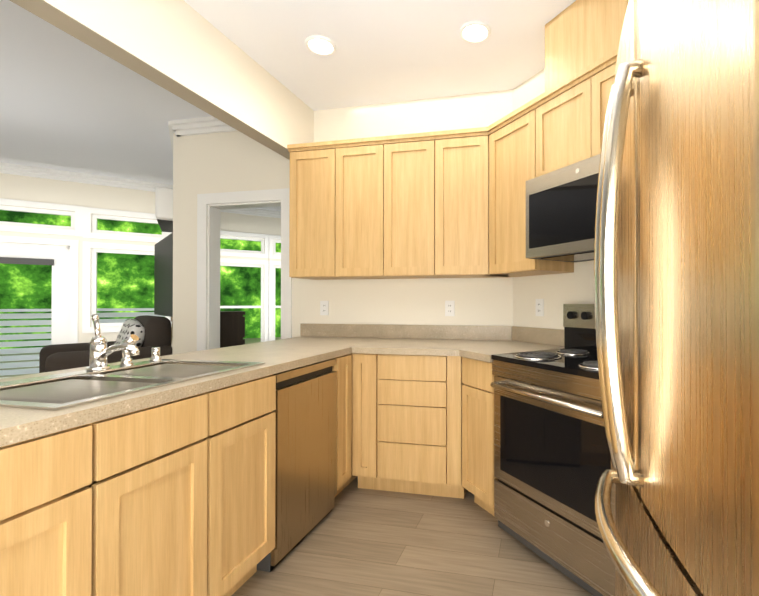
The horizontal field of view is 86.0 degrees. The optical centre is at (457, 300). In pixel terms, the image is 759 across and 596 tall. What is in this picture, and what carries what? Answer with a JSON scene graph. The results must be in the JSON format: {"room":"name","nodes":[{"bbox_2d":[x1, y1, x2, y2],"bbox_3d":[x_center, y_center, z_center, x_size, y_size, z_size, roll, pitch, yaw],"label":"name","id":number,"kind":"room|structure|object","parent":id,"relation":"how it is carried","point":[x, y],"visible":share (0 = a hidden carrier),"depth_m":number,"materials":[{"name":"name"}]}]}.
{"room":"kitchen","nodes":[
{"label":"kitchen","id":0,"kind":"room"},
{"bbox_2d":[0,0,575,210],"bbox_3d":[-2.753,-1.581,3.815,9.150,0.100,9.300,0,0,12],"label":"ceiling","id":1,"kind":"structure","parent":0,"point":[68,102],"depth_m":2.65,"materials":[{"name":"white paint"}]},
{"bbox_2d":[305,35,335,55],"bbox_3d":[-0.823,-1.536,2.405,0.180,0.024,0.180,0,0,12],"label":"recessed light","id":2,"kind":"object","parent":1,"relation":"in","point":[320,45],"visible":1,"depth_m":2.40,"materials":[{"name":"white"}]},
{"bbox_2d":[460,20,490,42],"bbox_3d":[0.102,-1.536,2.285,0.180,0.024,0.180,0,0,12],"label":"recessed light","id":3,"kind":"object","parent":1,"relation":"in","point":[475,31],"visible":1,"depth_m":2.28,"materials":[{"name":"white"}]},
{"bbox_2d":[0,337,592,595],"bbox_3d":[-5.151,1.286,8.123,19.000,0.100,20.000,0,0,12],"label":"floor","id":4,"kind":"structure","parent":0,"point":[356,541],"depth_m":1.87,"materials":[{"name":"wood"}]},
{"bbox_2d":[0,420,103,595],"bbox_3d":[-1.291,0.753,0.884,0.624,0.876,0.421,0,0,12],"label":"base cabinet","id":5,"kind":"object","parent":4,"relation":"on","point":[52,485],"depth_m":0.95,"materials":[{"name":"brown wood"}]},
{"bbox_2d":[0,323,371,446],"bbox_3d":[-1.184,0.247,1.690,0.780,0.143,2.996,0,0,12],"label":"countertop","id":6,"kind":"structure","parent":5,"relation":"on","point":[314,343],"depth_m":1.52,"materials":[{"name":"stone"}]},
{"bbox_2d":[86,314,138,370],"bbox_3d":[-1.338,0.163,1.611,0.236,0.218,0.170,0,0,12],"label":"faucet","id":7,"kind":"object","parent":6,"relation":"on","point":[100,351],"visible":1,"depth_m":1.56,"materials":[{"name":"silver metal"}]},
{"bbox_2d":[0,359,264,409],"bbox_3d":[-1.204,0.369,1.440,0.560,0.195,0.780,0,0,12],"label":"sink","id":8,"kind":"object","parent":6,"relation":"in","point":[84,387],"visible":0.17,"depth_m":1.33,"materials":[{"name":"silver metal"}]},
{"bbox_2d":[150,347,161,361],"bbox_3d":[-1.369,0.243,1.812,0.044,0.062,0.044,0,0,12],"label":"soap dispenser","id":9,"kind":"object","parent":8,"relation":"on","point":[155,353],"visible":1,"depth_m":1.80,"materials":[{"name":"silver metal"}]},
{"bbox_2d":[39,315,171,372],"bbox_3d":[-3.643,0.691,4.159,1.175,1.040,0.949,0,0,42],"label":"armchair","id":10,"kind":"object","parent":4,"relation":"on","point":[150,332],"visible":0.42,"depth_m":4.11,"materials":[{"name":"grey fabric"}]},
{"bbox_2d":[171,317,172,344],"bbox_3d":[-3.448,0.701,4.883,0.214,1.031,0.205,0,0,12],"label":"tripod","id":11,"kind":"object","parent":4,"relation":"on","point":[171,330],"visible":0.06,"depth_m":4.85,"materials":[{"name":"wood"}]},
{"bbox_2d":[220,311,244,347],"bbox_3d":[-2.513,0.664,4.242,0.420,1.095,0.360,0,0,-33],"label":"chair","id":12,"kind":"object","parent":4,"relation":"on","point":[232,328],"visible":0.23,"depth_m":4.16,"materials":[{"name":"brown wood"}]},
{"bbox_2d":[236,354,347,508],"bbox_3d":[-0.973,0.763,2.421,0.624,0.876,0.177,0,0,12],"label":"base cabinet","id":13,"kind":"object","parent":4,"relation":"on","point":[256,398],"depth_m":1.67,"materials":[{"name":"brown wood"}]},
{"bbox_2d":[257,358,336,571],"bbox_3d":[-1.029,0.760,2.068,0.597,0.868,0.530,0,0,12],"label":"dishwasher","id":14,"kind":"object","parent":4,"relation":"on","point":[306,449],"visible":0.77,"depth_m":1.95,"materials":[{"name":"silver metal"}]},
{"bbox_2d":[360,354,455,496],"bbox_3d":[-0.180,0.764,2.668,0.639,0.876,0.664,0,0,12],"label":"base cabinet","id":15,"kind":"object","parent":4,"relation":"on","point":[406,400],"depth_m":2.40,"materials":[{"name":"brown wood"}]},
{"bbox_2d":[356,324,564,355],"bbox_3d":[0.078,0.253,2.624,1.313,0.143,0.656,0,0,12],"label":"countertop","id":16,"kind":"structure","parent":15,"relation":"on","point":[434,340],"depth_m":2.81,"materials":[{"name":"stone"}]},
{"bbox_2d":[452,356,495,515],"bbox_3d":[0.366,0.763,2.375,0.648,0.876,0.649,0,0,12],"label":"base cabinet","id":17,"kind":"object","parent":4,"relation":"on","point":[472,391],"depth_m":2.24,"materials":[{"name":"brown wood"}]},
{"bbox_2d":[448,347,559,362],"bbox_3d":[0.311,0.302,2.139,0.662,0.038,0.197,0,0,12],"label":"countertop","id":18,"kind":"structure","parent":17,"relation":"on","point":[477,353],"depth_m":2.29,"materials":[{"name":"stone"}]},
{"bbox_2d":[490,304,615,595],"bbox_3d":[0.621,0.607,1.910,0.658,1.180,0.750,0,0,-33],"label":"stove","id":19,"kind":"object","parent":4,"relation":"on","point":[552,460],"visible":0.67,"depth_m":1.75,"materials":[{"name":"silver metal"}]},
{"bbox_2d":[594,0,758,595],"bbox_3d":[0.669,0.297,0.644,0.846,1.785,0.760,0,0,12],"label":"fridge","id":20,"kind":"object","parent":4,"relation":"on","point":[676,273],"visible":1,"depth_m":0.52,"materials":[{"name":"silver metal"}]},
{"bbox_2d":[0,0,593,353],"bbox_3d":[-2.802,-0.161,3.761,9.202,2.740,9.329,0,0,12],"label":"wall","id":21,"kind":"structure","parent":0,"point":[183,50],"depth_m":3.01,"materials":[{"name":"white paint"}]},
{"bbox_2d":[0,205,168,344],"bbox_3d":[-5.284,0.070,4.402,3.420,2.285,0.090,0,0,-33],"label":"living room window","id":22,"kind":"structure","parent":21,"relation":"in","point":[57,257],"depth_m":4.76,"materials":[{"name":"white wood"}]},
{"bbox_2d":[0,116,280,217],"bbox_3d":[-3.890,-1.472,5.370,5.968,0.100,6.324,0,0,12],"label":"crown molding","id":23,"kind":"structure","parent":21,"relation":"attached to","point":[196,126],"depth_m":4.63,"materials":[{"name":"white wood"}]},
{"bbox_2d":[0,188,291,350],"bbox_3d":[-3.614,0.041,5.420,5.311,2.355,5.276,0,0,12],"label":"door frame","id":24,"kind":"structure","parent":21,"relation":"attached to","point":[210,206],"depth_m":4.49,"materials":[{"name":"white wood"}]},
{"bbox_2d":[154,232,172,316],"bbox_3d":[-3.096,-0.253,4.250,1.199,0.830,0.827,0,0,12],"label":"tv","id":25,"kind":"object","parent":21,"relation":"attached to","point":[163,281],"visible":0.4,"depth_m":4.25,"materials":[{"name":"black plastic"}]},
{"bbox_2d":[155,187,172,231],"bbox_3d":[-2.986,-0.921,4.159,0.208,0.315,0.850,0,0,-33],"label":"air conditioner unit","id":26,"kind":"object","parent":21,"relation":"attached to","point":[164,206],"visible":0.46,"depth_m":3.80,"materials":[{"name":"white plastic"}]},
{"bbox_2d":[220,235,280,341],"bbox_3d":[-2.836,-0.084,7.051,2.480,1.915,0.060,0,0,-33],"label":"window","id":27,"kind":"structure","parent":21,"relation":"in","point":[254,265],"depth_m":6.71,"materials":[{"name":"white wood"}]},
{"bbox_2d":[287,140,342,279],"bbox_3d":[-0.985,-0.647,3.020,0.422,0.959,0.321,0,0,12],"label":"upper cabinet","id":28,"kind":"object","parent":21,"relation":"attached to","point":[316,168],"depth_m":2.87,"materials":[{"name":"brown wood"}]},
{"bbox_2d":[320,301,328,314],"bbox_3d":[-1.066,0.060,3.196,0.072,0.116,0.008,0,0,12],"label":"electrical outlet","id":29,"kind":"object","parent":21,"relation":"attached to","point":[324,307],"visible":1,"depth_m":3.19,"materials":[{"name":"white plastic"}]},
{"bbox_2d":[343,135,394,278],"bbox_3d":[-0.657,-0.648,2.953,0.483,0.959,0.321,0,0,12],"label":"upper cabinet","id":30,"kind":"object","parent":21,"relation":"attached to","point":[366,161],"depth_m":2.79,"materials":[{"name":"brown wood"}]},
{"bbox_2d":[391,133,446,278],"bbox_3d":[-0.300,-0.648,2.879,0.483,0.959,0.321,0,0,12],"label":"upper cabinet","id":31,"kind":"object","parent":21,"relation":"attached to","point":[406,149],"depth_m":2.73,"materials":[{"name":"brown wood"}]},
{"bbox_2d":[445,301,454,315],"bbox_3d":[-0.057,0.059,2.987,0.072,0.116,0.008,0,0,12],"label":"electrical outlet","id":32,"kind":"object","parent":21,"relation":"attached to","point":[449,308],"visible":1,"depth_m":2.98,"materials":[{"name":"white plastic"}]},
{"bbox_2d":[423,129,510,277],"bbox_3d":[0.082,-0.649,2.778,0.541,0.959,0.363,0,0,12],"label":"upper cabinet","id":33,"kind":"object","parent":21,"relation":"attached to","point":[445,204],"depth_m":2.68,"materials":[{"name":"brown wood"}]},
{"bbox_2d":[467,101,573,276],"bbox_3d":[0.433,-0.650,2.568,0.594,0.959,0.606,0,0,12],"label":"upper cabinet","id":34,"kind":"object","parent":21,"relation":"attached to","point":[499,153],"depth_m":2.52,"materials":[{"name":"brown wood"}]},
{"bbox_2d":[536,299,543,315],"bbox_3d":[0.548,0.047,2.668,0.008,0.116,0.072,0,0,-33],"label":"electrical outlet","id":35,"kind":"object","parent":21,"relation":"attached to","point":[539,307],"visible":1,"depth_m":2.66,"materials":[{"name":"white plastic"}]},
{"bbox_2d":[531,20,623,178],"bbox_3d":[0.784,-0.898,2.027,0.762,0.469,0.762,0,0,12],"label":"upper cabinet","id":36,"kind":"object","parent":21,"relation":"attached to","point":[568,119],"depth_m":2.05,"materials":[{"name":"brown wood"}]},
{"bbox_2d":[526,154,600,261],"bbox_3d":[0.730,-0.445,1.988,0.443,0.430,0.750,0,0,-33],"label":"microwave","id":37,"kind":"object","parent":36,"relation":"attached to","point":[560,212],"visible":0.46,"depth_m":1.99,"materials":[{"name":"silver metal"}]},
{"bbox_2d":[545,0,622,31],"bbox_3d":[0.751,-1.336,2.100,0.569,0.407,0.569,0,0,12],"label":"upper cabinet","id":38,"kind":"object","parent":21,"relation":"attached to","point":[581,13],"depth_m":1.99,"materials":[{"name":"brown wood"}]},
{"bbox_2d":[623,0,628,19],"bbox_3d":[1.029,-1.339,1.676,0.562,0.407,0.562,0,0,12],"label":"upper cabinet","id":39,"kind":"object","parent":21,"relation":"attached to","point":[625,2],"depth_m":1.82,"materials":[{"name":"brown wood"}]},
{"label":"outside","id":40,"kind":"structure","parent":0,"visible":0},
{"bbox_2d":[0,308,164,378],"bbox_3d":[-6.855,0.691,4.951,5.200,1.150,2.460,0,0,-33],"label":"deck","id":41,"kind":"object","parent":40,"point":[27,343],"depth_m":5.77,"materials":[{"name":"white wood"}]},
{"bbox_2d":[0,210,280,348],"bbox_3d":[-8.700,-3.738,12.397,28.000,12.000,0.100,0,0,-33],"label":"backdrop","id":42,"kind":"structure","parent":40,"point":[125,280],"depth_m":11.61,"materials":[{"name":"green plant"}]}
]}

